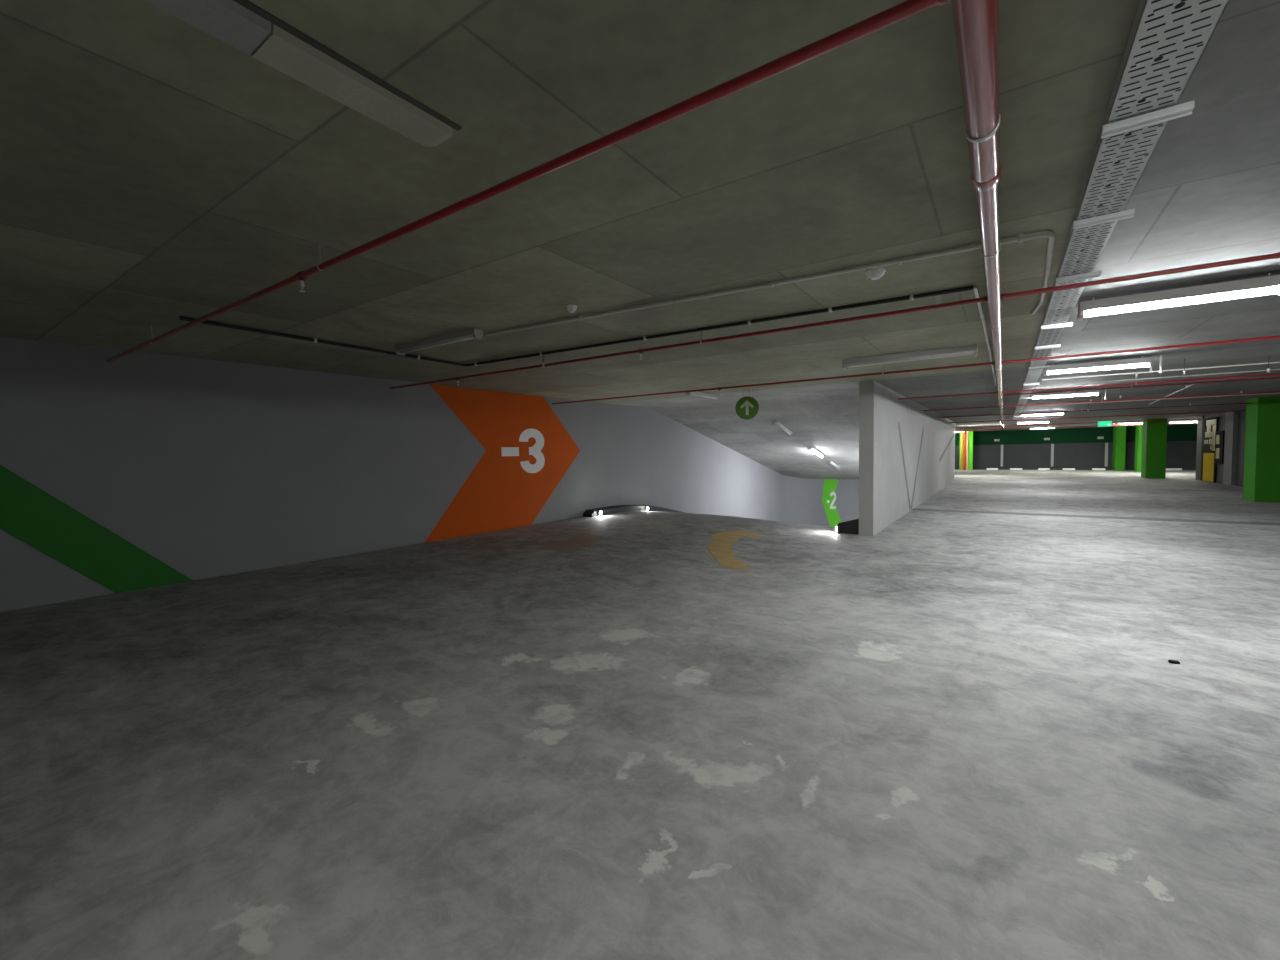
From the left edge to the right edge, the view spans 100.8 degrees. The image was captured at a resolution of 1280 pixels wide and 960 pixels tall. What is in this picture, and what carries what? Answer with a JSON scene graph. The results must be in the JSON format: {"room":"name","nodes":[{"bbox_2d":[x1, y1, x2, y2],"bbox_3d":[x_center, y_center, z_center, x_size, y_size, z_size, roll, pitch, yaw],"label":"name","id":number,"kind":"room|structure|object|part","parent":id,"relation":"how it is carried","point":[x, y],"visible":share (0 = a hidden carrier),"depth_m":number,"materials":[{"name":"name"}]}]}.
{"room":"parking garage","nodes":[
{"label":"parking garage","id":0,"kind":"room"},
{"bbox_2d":[0,336,858,611],"bbox_3d":[0.795,1.738,9.762,5.720,6.940,28.800,1,3,34],"label":"wall","id":1,"kind":"structure","parent":0,"point":[209,468],"depth_m":6.75,"materials":[{"name":"white paint"}]},
{"bbox_2d":[0,465,193,592],"bbox_3d":[-6.058,-0.038,4.777,0.004,2.568,3.120,1,3,34],"label":"painted stripe","id":2,"kind":"object","parent":1,"relation":"attached to","point":[30,514],"visible":1,"depth_m":5.33,"materials":[{"name":"green paint"}]},
{"bbox_2d":[425,384,579,542],"bbox_3d":[-2.409,-0.359,10.087,0.008,2.573,3.880,1,3,34],"label":"painted arrow","id":3,"kind":"object","parent":1,"relation":"attached to","point":[529,451],"visible":1,"depth_m":9.92,"materials":[{"name":"orange paint"}]},
{"bbox_2d":[822,479,840,526],"bbox_3d":[8.077,0.967,22.201,0.880,2.110,0.008,1,3,34],"label":"painted arrow","id":4,"kind":"object","parent":1,"relation":"attached to","point":[829,496],"visible":0.97,"depth_m":22.24,"materials":[{"name":"green paint"}]},
{"bbox_2d":[0,0,1139,403],"bbox_3d":[-1.952,-1.337,3.610,8.060,0.001,15.870,1,3,34],"label":"ceiling","id":5,"kind":"structure","parent":0,"point":[155,171],"depth_m":2.33,"materials":[{"name":"concrete"}]},
{"bbox_2d":[144,0,461,146],"bbox_3d":[-1.532,-1.191,0.782,0.185,0.028,2.875,1,3,34],"label":"light","id":6,"kind":"object","parent":5,"relation":"attached to","point":[243,25],"visible":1,"depth_m":1.56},
{"bbox_2d":[395,328,482,355],"bbox_3d":[-2.047,-1.376,5.331,1.304,0.089,0.108,1,3,34],"label":"light","id":7,"kind":"object","parent":5,"relation":"attached to","point":[473,333],"visible":1,"depth_m":5.23,"materials":[{"name":"white metal"}]},
{"bbox_2d":[398,335,473,353],"bbox_3d":[-2.045,-1.357,5.330,1.250,0.021,0.068,1,3,34],"label":"diffuser","id":8,"kind":"object","parent":7,"relation":"attached to","point":[454,338],"depth_m":5.30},
{"bbox_2d":[106,0,951,361],"bbox_3d":[-2.403,-1.208,3.366,7.576,0.220,0.044,1,3,34],"label":"pipe","id":9,"kind":"object","parent":5,"relation":"attached to","point":[908,8],"visible":1,"depth_m":1.72,"materials":[{"name":"red metal"}]},
{"bbox_2d":[566,304,576,312],"bbox_3d":[-0.549,-1.367,4.241,0.092,0.050,0.092,1,3,34],"label":"smoke detector","id":10,"kind":"object","parent":5,"relation":"attached to","point":[570,308],"visible":1,"depth_m":4.21,"materials":[{"name":"white paint"}]},
{"bbox_2d":[179,286,972,365],"bbox_3d":[-0.723,-1.362,4.139,5.513,0.046,3.137,1,3,34],"label":"conduit","id":11,"kind":"object","parent":5,"relation":"attached to","point":[967,288],"visible":1,"depth_m":4.90,"materials":[{"name":"black metal"}]},
{"bbox_2d":[686,391,719,399],"bbox_3d":[1.273,-1.693,10.620,0.108,0.089,1.254,1,3,34],"label":"light","id":12,"kind":"object","parent":5,"relation":"attached to","point":[716,397],"visible":0.96,"depth_m":10.55,"materials":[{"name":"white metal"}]},
{"bbox_2d":[691,393,717,398],"bbox_3d":[1.274,-1.674,10.623,0.068,0.021,1.200,1,3,34],"label":"diffuser","id":13,"kind":"object","parent":12,"relation":"attached to","point":[706,395],"depth_m":10.61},
{"bbox_2d":[735,389,758,419],"bbox_3d":[2.033,-1.434,10.054,0.440,0.575,0.028,0,3,15],"label":"round sign","id":14,"kind":"object","parent":5,"relation":"hanging from","point":[747,407],"visible":1,"depth_m":10.04,"materials":[{"name":"metal"}]},
{"bbox_2d":[486,231,1054,335],"bbox_3d":[0.872,-1.378,3.943,4.903,0.047,1.791,-1,3,6],"label":"conduit","id":15,"kind":"object","parent":5,"relation":"attached to","point":[1020,238],"visible":0.98,"depth_m":3.57,"materials":[{"name":"plastic"}]},
{"bbox_2d":[866,268,885,279],"bbox_3d":[1.569,-1.367,3.528,0.121,0.050,0.121,1,3,34],"label":"smoke detector","id":16,"kind":"object","parent":5,"relation":"attached to","point":[875,273],"visible":1,"depth_m":3.49,"materials":[{"name":"white paint"}]},
{"bbox_2d":[842,345,977,369],"bbox_3d":[3.311,-1.516,6.598,1.504,0.114,0.168,1,3,34],"label":"light","id":17,"kind":"object","parent":5,"relation":"attached to","point":[973,349],"visible":1,"depth_m":6.50,"materials":[{"name":"white metal"}]},
{"bbox_2d":[844,351,974,367],"bbox_3d":[3.313,-1.491,6.598,1.450,0.028,0.106,1,3,34],"label":"diffuser","id":18,"kind":"object","parent":17,"relation":"attached to","point":[942,354],"depth_m":6.54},
{"bbox_2d":[0,470,1279,959],"bbox_3d":[12.907,1.830,14.447,23.000,2.762,50.200,1,3,34],"label":"floor","id":19,"kind":"structure","parent":0,"point":[931,735],"depth_m":2.74,"materials":[{"name":"concrete"}]},
{"bbox_2d":[538,532,602,550],"bbox_3d":[-1.005,0.982,8.482,0.841,0.020,1.612,0,3,26],"label":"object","id":20,"kind":"structure","parent":19,"relation":"on","point":[582,540],"depth_m":8.35,"materials":[{"name":"brown paint"}]},
{"bbox_2d":[583,505,684,516],"bbox_3d":[2.716,1.659,17.397,0.248,2.661,13.650,1,3,34],"label":"kerb","id":21,"kind":"object","parent":19,"relation":"on","point":[618,508],"visible":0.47,"depth_m":12.62,"materials":[{"name":"black concrete"}]},
{"bbox_2d":[708,530,764,569],"bbox_3d":[1.434,1.032,8.334,0.958,0.064,3.059,0,3,18],"label":"painted arrow","id":22,"kind":"object","parent":19,"relation":"on","point":[721,548],"depth_m":8.19,"materials":[{"name":"paint"}]},
{"bbox_2d":[837,518,858,533],"bbox_3d":[7.347,1.767,14.818,0.388,2.796,12.670,1,3,34],"label":"kerb","id":23,"kind":"object","parent":19,"relation":"on","point":[849,526],"visible":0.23,"depth_m":9.53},
{"bbox_2d":[959,431,972,469],"bbox_3d":[22.865,-2.061,37.129,0.780,2.690,0.702,1,3,34],"label":"column","id":24,"kind":"structure","parent":19,"relation":"on","point":[966,437],"depth_m":36.90,"materials":[{"name":"paint"}]},
{"bbox_2d":[912,508,1279,525],"bbox_3d":[13.307,0.844,8.780,15.760,0.004,0.420,1,3,34],"label":"floor drain channel","id":25,"kind":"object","parent":19,"relation":"in","point":[1039,514],"depth_m":11.11,"materials":[{"name":"grey metal"}]},
{"bbox_2d":[1112,426,1125,470],"bbox_3d":[29.368,-1.940,32.477,0.450,2.690,1.080,1,3,34],"label":"column","id":26,"kind":"structure","parent":19,"relation":"on","point":[1119,432],"depth_m":32.07,"materials":[{"name":"paint"}]},
{"bbox_2d":[1134,425,1141,471],"bbox_3d":[28.854,-1.827,30.359,0.600,2.690,0.800,1,3,34],"label":"column","id":27,"kind":"structure","parent":19,"relation":"on","point":[1138,435],"depth_m":30.20,"materials":[{"name":"paint"}]},
{"bbox_2d":[1141,418,1166,478],"bbox_3d":[23.563,-1.439,24.299,0.660,2.690,1.000,1,3,34],"label":"column","id":28,"kind":"structure","parent":19,"relation":"on","point":[1154,433],"depth_m":23.93,"materials":[{"name":"paint"}]},
{"bbox_2d":[1168,660,1179,663],"bbox_3d":[3.675,1.252,3.646,0.064,0.024,0.037,1,3,34],"label":"pebble","id":29,"kind":"object","parent":19,"relation":"on","point":[1169,661],"visible":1,"depth_m":3.64,"materials":[{"name":"black stone"}]},
{"bbox_2d":[1166,468,1181,469],"bbox_3d":[31.206,-0.628,31.343,1.200,0.120,0.160,1,3,34],"label":"wheel stop","id":30,"kind":"object","parent":19,"relation":"on","point":[1166,468],"visible":0.64,"depth_m":31.15,"materials":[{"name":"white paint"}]},
{"bbox_2d":[1200,417,1217,482],"bbox_3d":[22.887,-1.210,21.316,0.055,2.550,1.800,1,3,34],"label":"board","id":31,"kind":"object","parent":19,"relation":"on","point":[1209,425],"visible":0.99,"depth_m":21.23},
{"bbox_3d":[22.820,-0.516,21.270,0.017,1.130,1.320,1,3,34],"label":"plate","id":32,"kind":"part","parent":31,"relation":"part of","materials":[{"name":"yellow metal"}]},
{"bbox_3d":[22.779,-1.787,21.172,0.009,1.220,1.400,1,3,34],"label":"plate","id":33,"kind":"part","parent":31,"relation":"part of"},
{"bbox_2d":[1223,410,1238,485],"bbox_3d":[21.770,-1.160,19.268,0.520,2.690,0.860,1,3,34],"label":"pier","id":34,"kind":"object","parent":19,"relation":"on","point":[1231,418],"visible":0.43,"depth_m":19.19,"materials":[{"name":"grey concrete"}]},
{"bbox_2d":[1214,431,1224,463],"bbox_3d":[22.052,-1.238,20.144,0.111,1.250,0.870,1,3,34],"label":"board","id":35,"kind":"object","parent":34,"relation":"attached to","point":[1219,435],"visible":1,"depth_m":20.06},
{"bbox_2d":[1243,396,1279,501],"bbox_3d":[16.371,-0.800,13.791,0.660,2.690,0.800,1,3,34],"label":"column","id":36,"kind":"structure","parent":19,"relation":"on","point":[1261,482],"depth_m":13.59,"materials":[{"name":"paint"}]},
{"bbox_2d":[607,382,858,479],"bbox_3d":[5.359,-0.850,16.352,5.720,2.474,13.330,1,3,34],"label":"ceiling","id":37,"kind":"structure","parent":0,"point":[824,418],"depth_m":14.44,"materials":[{"name":"concrete"}]},
{"bbox_2d":[773,421,791,434],"bbox_3d":[3.905,-1.408,14.466,0.108,0.346,1.243,1,3,34],"label":"light","id":38,"kind":"object","parent":37,"relation":"attached to","point":[776,423],"visible":1,"depth_m":14.34,"materials":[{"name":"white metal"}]},
{"bbox_2d":[776,424,790,434],"bbox_3d":[3.905,-1.388,14.466,0.068,0.021,1.200,1,-9,34],"label":"diffuser","id":39,"kind":"object","parent":38,"relation":"attached to","point":[781,426],"depth_m":14.46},
{"bbox_2d":[809,447,823,457],"bbox_3d":[5.697,-0.883,17.093,0.108,0.346,1.243,1,3,34],"label":"light","id":40,"kind":"object","parent":37,"relation":"attached to","point":[810,448],"visible":1,"depth_m":17.00,"materials":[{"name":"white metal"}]},
{"bbox_2d":[828,461,839,469],"bbox_3d":[6.921,-0.525,18.886,0.108,0.346,1.243,1,3,34],"label":"light","id":41,"kind":"object","parent":37,"relation":"attached to","point":[830,462],"visible":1,"depth_m":18.82,"materials":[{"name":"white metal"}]},
{"bbox_2d":[859,381,954,535],"bbox_3d":[9.224,1.255,16.984,0.240,6.910,18.530,1,3,34],"label":"wall","id":42,"kind":"structure","parent":0,"point":[883,496],"depth_m":10.95,"materials":[{"name":"white paint"}]},
{"bbox_2d":[898,422,953,509],"bbox_3d":[9.797,-0.605,17.561,0.008,2.200,15.168,1,3,34],"label":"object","id":43,"kind":"structure","parent":42,"relation":"attached to","point":[948,444],"depth_m":13.18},
{"bbox_2d":[955,441,1196,469],"bbox_3d":[26.925,-1.537,34.981,23.200,1.720,0.200,1,3,34],"label":"wall","id":44,"kind":"structure","parent":0,"point":[1179,454],"depth_m":34.41,"materials":[{"name":"grey paint"}]},
{"bbox_2d":[1001,445,1002,465],"bbox_3d":[24.796,-1.667,36.295,0.140,1.480,0.030,1,3,34],"label":"painted stripe","id":45,"kind":"object","parent":44,"relation":"attached to","point":[1001,445],"visible":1,"depth_m":36.28,"materials":[{"name":"white paint"}]},
{"bbox_2d":[1051,444,1053,465],"bbox_3d":[27.048,-1.628,34.751,0.140,1.480,0.030,1,3,34],"label":"painted stripe","id":46,"kind":"object","parent":44,"relation":"attached to","point":[1052,445],"visible":1,"depth_m":34.74,"materials":[{"name":"white paint"}]},
{"bbox_2d":[955,424,1196,444],"bbox_3d":[26.898,-2.880,34.909,23.200,0.970,0.215,1,3,34],"label":"trim","id":47,"kind":"structure","parent":44,"relation":"attached to","point":[1186,432],"depth_m":34.33,"materials":[{"name":"paint"}]},
{"bbox_2d":[1105,443,1107,465],"bbox_3d":[29.258,-1.590,33.236,0.140,1.480,0.030,1,3,34],"label":"painted stripe","id":48,"kind":"object","parent":44,"relation":"attached to","point":[1106,444],"visible":1,"depth_m":33.22,"materials":[{"name":"white paint"}]},
{"bbox_2d":[876,0,1279,430],"bbox_3d":[12.841,-2.110,14.252,23.000,0.001,50.200,1,3,34],"label":"ceiling","id":49,"kind":"structure","parent":0,"point":[1208,190],"depth_m":3.49,"materials":[{"name":"grey concrete"}]},
{"bbox_2d":[391,252,1279,388],"bbox_3d":[2.900,-1.302,3.480,16.190,0.220,0.042,1,3,34],"label":"pipe","id":50,"kind":"object","parent":49,"relation":"attached to","point":[1273,255],"visible":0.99,"depth_m":4.00,"materials":[{"name":"red metal"}]},
{"bbox_2d":[552,335,1279,404],"bbox_3d":[5.280,-1.469,6.062,17.190,0.220,0.042,1,3,34],"label":"pipe","id":51,"kind":"object","parent":49,"relation":"attached to","point":[1268,337],"visible":0.96,"depth_m":6.78,"materials":[{"name":"red metal"}]},
{"bbox_2d":[943,414,991,418],"bbox_3d":[11.795,-2.302,19.089,1.500,0.080,0.400,1,3,34],"label":"ceiling beam","id":52,"kind":"structure","parent":49,"relation":"attached to","point":[978,414],"depth_m":18.92,"materials":[{"name":"grey concrete"}]},
{"bbox_2d":[951,0,1002,429],"bbox_3d":[10.239,-2.015,15.012,0.101,0.179,39.500,1,3,34],"label":"pipe","id":53,"kind":"object","parent":49,"relation":"attached to","point":[975,21],"visible":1,"depth_m":1.68,"materials":[{"name":"grey metal"}]},
{"bbox_2d":[955,422,1196,430],"bbox_3d":[23.377,-2.870,28.713,18.000,0.064,0.064,1,3,34],"label":"pipe","id":54,"kind":"object","parent":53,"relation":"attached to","point":[1194,422],"visible":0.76,"depth_m":28.94,"materials":[{"name":"red metal"}]},
{"bbox_2d":[955,418,1203,427],"bbox_3d":[20.267,-2.595,24.185,18.000,0.051,0.051,1,3,34],"label":"pipe","id":55,"kind":"object","parent":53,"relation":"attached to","point":[1201,418],"visible":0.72,"depth_m":24.31,"materials":[{"name":"red metal"}]},
{"bbox_2d":[950,410,1245,422],"bbox_3d":[18.416,-2.250,17.825,13.850,0.046,0.046,1,3,34],"label":"pipe","id":56,"kind":"object","parent":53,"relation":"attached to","point":[1239,410],"visible":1,"depth_m":18.95,"materials":[{"name":"red metal"}]},
{"bbox_2d":[959,425,1003,426],"bbox_3d":[18.096,-2.837,28.090,2.004,0.089,0.108,1,3,34],"label":"light","id":57,"kind":"object","parent":49,"relation":"attached to","point":[985,425],"visible":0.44,"depth_m":28.13,"materials":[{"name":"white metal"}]},
{"bbox_2d":[973,286,995,385],"bbox_3d":[4.549,-1.588,6.873,0.038,0.038,7.380,1,3,35],"label":"conduit","id":58,"kind":"object","parent":49,"relation":"attached to","point":[982,316],"visible":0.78,"depth_m":5.06,"materials":[{"name":"metal"}]},
{"bbox_2d":[1017,419,1048,423],"bbox_3d":[17.113,-2.538,23.074,1.124,0.159,0.156,1,3,34],"label":"light","id":59,"kind":"object","parent":49,"relation":"hanging from","point":[1046,420],"visible":1,"depth_m":23.00,"materials":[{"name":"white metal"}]},
{"bbox_2d":[1021,410,1063,416],"bbox_3d":[13.240,-2.195,17.435,1.124,0.159,0.156,1,3,34],"label":"light","id":60,"kind":"object","parent":49,"relation":"attached to","point":[1022,415],"visible":0.77,"depth_m":17.38,"materials":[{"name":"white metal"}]},
{"bbox_2d":[1023,413,1062,415],"bbox_3d":[13.242,-2.146,17.436,1.070,0.037,0.099,1,3,34],"label":"diffuser","id":61,"kind":"object","parent":60,"relation":"attached to","point":[1040,413],"depth_m":17.38,"materials":[{"name":"grey plastic"}]},
{"bbox_2d":[1031,388,1099,399],"bbox_3d":[8.915,-1.811,11.137,1.124,0.159,0.156,1,3,34],"label":"light","id":62,"kind":"object","parent":49,"relation":"attached to","point":[1090,392],"visible":0.88,"depth_m":11.07,"materials":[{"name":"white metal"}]},
{"bbox_2d":[1033,393,1097,398],"bbox_3d":[8.917,-1.763,11.138,1.070,0.037,0.099,1,3,34],"label":"diffuser","id":63,"kind":"object","parent":62,"relation":"attached to","point":[1048,395],"depth_m":11.13,"materials":[{"name":"grey plastic"}]},
{"bbox_2d":[898,373,1279,399],"bbox_3d":[10.325,-1.675,7.808,11.850,0.150,0.040,1,3,34],"label":"pipe","id":64,"kind":"object","parent":49,"relation":"attached to","point":[1274,373],"visible":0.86,"depth_m":9.29,"materials":[{"name":"red metal"}]},
{"bbox_2d":[938,402,1252,417],"bbox_3d":[15.814,-2.074,14.035,13.850,0.150,0.041,1,3,34],"label":"pipe","id":65,"kind":"object","parent":49,"relation":"attached to","point":[1081,410],"visible":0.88,"depth_m":15.54,"materials":[{"name":"red metal"}]},
{"bbox_2d":[1044,356,1152,375],"bbox_3d":[6.291,-1.579,7.317,1.124,0.159,0.156,1,3,34],"label":"light","id":66,"kind":"object","parent":49,"relation":"attached to","point":[1136,362],"visible":0.92,"depth_m":7.24,"materials":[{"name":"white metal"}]},
{"bbox_2d":[1048,363,1148,373],"bbox_3d":[6.294,-1.530,7.318,1.070,0.037,0.099,1,3,34],"label":"diffuser","id":67,"kind":"object","parent":66,"relation":"attached to","point":[1107,366],"depth_m":7.28,"materials":[{"name":"grey plastic"}]},
{"bbox_2d":[923,391,1279,410],"bbox_3d":[12.728,-1.887,11.307,11.850,0.150,0.041,1,3,34],"label":"pipe","id":68,"kind":"object","parent":49,"relation":"attached to","point":[1272,391],"visible":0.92,"depth_m":12.38,"materials":[{"name":"red metal"}]},
{"bbox_2d":[1098,421,1111,426],"bbox_3d":[19.887,-2.463,22.662,0.460,0.360,0.070,1,3,34],"label":"exit sign","id":69,"kind":"object","parent":49,"relation":"hanging from","point":[1100,423],"visible":1,"depth_m":22.64,"materials":[{"name":"green plastic"}]},
{"bbox_2d":[1013,0,1228,419],"bbox_3d":[7.217,-1.737,9.817,0.224,0.120,27.500,1,3,34],"label":"cable tray","id":70,"kind":"object","parent":49,"relation":"hanging from","point":[1167,39],"visible":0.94,"depth_m":1.81,"materials":[{"name":"metal"}]},
{"bbox_2d":[1118,422,1141,423],"bbox_3d":[25.168,-2.901,26.995,1.204,0.089,0.108,1,3,34],"label":"light","id":71,"kind":"object","parent":49,"relation":"attached to","point":[1124,422],"visible":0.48,"depth_m":27.04,"materials":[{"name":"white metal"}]},
{"bbox_2d":[1037,403,1237,413],"bbox_3d":[16.111,-2.152,15.041,8.500,0.104,0.029,1,3,34],"label":"conduit","id":72,"kind":"object","parent":49,"relation":"attached to","point":[1189,403],"visible":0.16,"depth_m":15.72,"materials":[{"name":"grey metal"}]},
{"bbox_2d":[1003,377,1279,395],"bbox_3d":[11.470,-1.699,7.870,10.032,0.145,0.031,1,3,34],"label":"pipe","id":73,"kind":"object","parent":49,"relation":"hanging from","point":[1273,377],"visible":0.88,"depth_m":9.48,"materials":[{"name":"red metal"}]},
{"bbox_2d":[1034,391,1276,405],"bbox_3d":[13.437,-1.958,12.030,7.500,0.104,0.029,1,3,34],"label":"conduit","id":74,"kind":"object","parent":49,"relation":"attached to","point":[1241,391],"visible":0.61,"depth_m":12.71,"materials":[{"name":"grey metal"}]},
{"bbox_2d":[1039,369,1279,385],"bbox_3d":[10.065,-1.681,7.561,7.000,0.104,0.029,1,3,34],"label":"conduit","id":75,"kind":"object","parent":49,"relation":"attached to","point":[1136,375],"visible":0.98,"depth_m":8.65,"materials":[{"name":"grey metal"}]},
{"bbox_2d":[1042,362,1279,379],"bbox_3d":[9.471,-1.629,6.697,7.000,0.104,0.029,1,3,34],"label":"conduit","id":76,"kind":"object","parent":49,"relation":"attached to","point":[1150,371],"visible":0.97,"depth_m":7.86,"materials":[{"name":"grey plastic"}]},
{"bbox_2d":[1159,355,1162,372],"bbox_3d":[6.897,-1.536,7.013,0.040,0.235,0.040,1,3,34],"label":"post","id":77,"kind":"object","parent":49,"relation":"hanging from","point":[1161,356],"visible":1,"depth_m":7.01,"materials":[{"name":"grey plastic"}]},
{"bbox_2d":[1149,384,1193,404],"bbox_3d":[12.357,-1.982,12.406,0.036,0.057,6.213,1,4,38],"label":"conduit","id":78,"kind":"object","parent":49,"relation":"attached to","point":[1187,386],"visible":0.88,"depth_m":11.33,"materials":[{"name":"grey plastic"}]},
{"bbox_2d":[1077,273,1279,320],"bbox_3d":[4.019,-1.376,3.982,1.124,0.159,0.156,1,3,34],"label":"light","id":79,"kind":"object","parent":49,"relation":"hanging from","point":[1267,285],"visible":1,"depth_m":3.92,"materials":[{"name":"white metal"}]},
{"bbox_2d":[1084,286,1279,316],"bbox_3d":[4.022,-1.327,3.983,1.070,0.037,0.099,1,3,34],"label":"diffuser","id":80,"kind":"object","parent":79,"relation":"attached to","point":[1274,289],"depth_m":3.93,"materials":[{"name":"grey plastic"}]},
{"bbox_2d":[1169,421,1196,422],"bbox_3d":[27.732,-2.941,26.932,1.204,0.089,0.108,1,3,34],"label":"light","id":81,"kind":"object","parent":49,"relation":"attached to","point":[1178,421],"visible":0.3,"depth_m":26.93,"materials":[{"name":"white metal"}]},
{"bbox_2d":[1195,416,1203,479],"bbox_3d":[24.732,-1.326,21.620,2.700,2.690,0.700,1,3,34],"label":"wall","id":82,"kind":"structure","parent":0,"point":[1200,421],"depth_m":22.38,"materials":[{"name":"grey concrete"}]},
{"bbox_2d":[1204,412,1225,483],"bbox_3d":[23.748,-1.237,20.152,2.660,2.690,2.820,1,3,34],"label":"wall","id":83,"kind":"structure","parent":0,"point":[1221,416],"depth_m":20.33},
{"bbox_2d":[1236,409,1245,486],"bbox_3d":[22.285,-1.105,17.970,2.600,2.690,0.700,1,3,34],"label":"wall","id":84,"kind":"structure","parent":0,"point":[1242,415],"depth_m":18.69,"materials":[{"name":"grey concrete"}]}
]}

